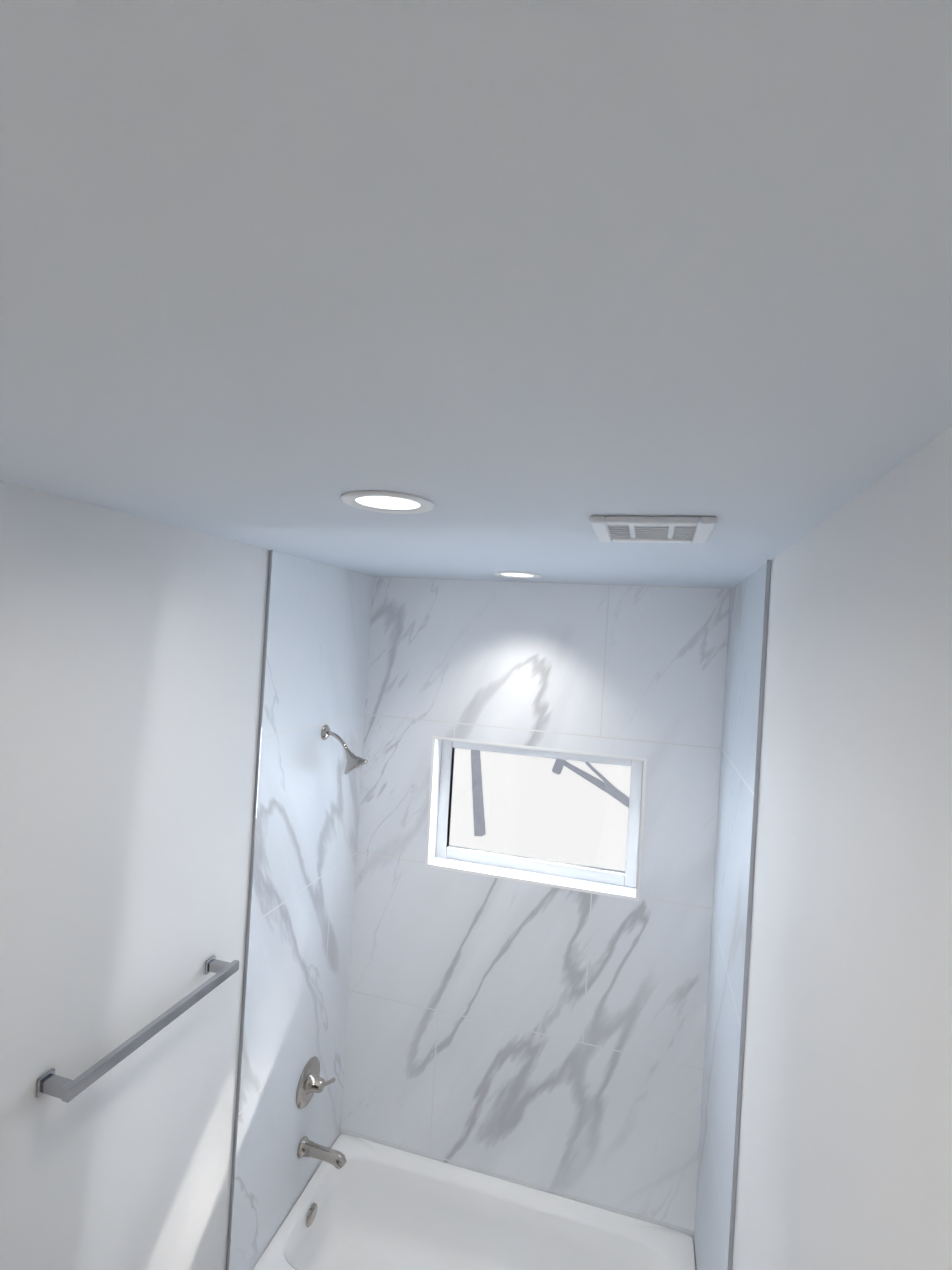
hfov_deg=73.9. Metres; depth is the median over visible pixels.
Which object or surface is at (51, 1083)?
towel rail
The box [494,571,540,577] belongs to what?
recessed light
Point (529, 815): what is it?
backdrop
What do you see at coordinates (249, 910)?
trim
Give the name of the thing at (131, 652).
wall
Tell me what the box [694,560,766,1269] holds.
wall tiles
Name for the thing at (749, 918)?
trim
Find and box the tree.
[471,750,628,836]
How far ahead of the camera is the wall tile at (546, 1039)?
2.58 m
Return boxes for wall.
[0,480,268,1269]
[435,751,632,887]
[732,426,951,1269]
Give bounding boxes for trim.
[225,550,272,1269]
[727,560,771,1269]
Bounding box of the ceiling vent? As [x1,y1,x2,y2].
[589,516,716,542]
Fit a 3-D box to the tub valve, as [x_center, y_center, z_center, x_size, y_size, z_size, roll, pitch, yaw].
[-0.622,1.753,2.479,0.073,0.172,0.190,3,0,15]
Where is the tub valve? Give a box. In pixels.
[296,1056,335,1108]
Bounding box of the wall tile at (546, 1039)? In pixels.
[340,577,729,1239]
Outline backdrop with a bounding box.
[449,748,630,870]
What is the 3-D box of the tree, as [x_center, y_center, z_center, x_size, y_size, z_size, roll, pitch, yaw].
[2.064,-2.673,6.373,11.346,11.756,7.560,3,0,15]
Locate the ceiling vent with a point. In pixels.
(669, 529)
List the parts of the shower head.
arm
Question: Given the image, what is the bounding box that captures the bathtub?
[253,1134,695,1269]
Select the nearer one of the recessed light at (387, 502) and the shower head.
the recessed light at (387, 502)
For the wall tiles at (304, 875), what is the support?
attached to the wall at (131, 652)
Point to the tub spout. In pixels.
(307, 1147)
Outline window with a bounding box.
[425,736,646,900]
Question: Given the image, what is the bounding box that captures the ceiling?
[0,0,951,587]
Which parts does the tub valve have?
tub valve lever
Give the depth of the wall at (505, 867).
2.77 m
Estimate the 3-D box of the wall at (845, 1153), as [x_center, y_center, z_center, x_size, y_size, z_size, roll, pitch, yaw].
[0.531,1.182,0.797,0.150,2.786,3.607,3,0,15]
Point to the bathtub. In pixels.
(369, 1205)
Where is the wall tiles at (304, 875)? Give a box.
[229,551,372,1269]
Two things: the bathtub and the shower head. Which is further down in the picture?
the bathtub
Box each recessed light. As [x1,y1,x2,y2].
[341,490,434,513]
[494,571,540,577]
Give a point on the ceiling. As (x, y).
(530, 286)
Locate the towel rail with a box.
[36,955,238,1102]
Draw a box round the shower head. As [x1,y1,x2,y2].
[321,725,367,774]
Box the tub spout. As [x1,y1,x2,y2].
[297,1136,346,1168]
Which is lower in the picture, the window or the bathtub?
the bathtub

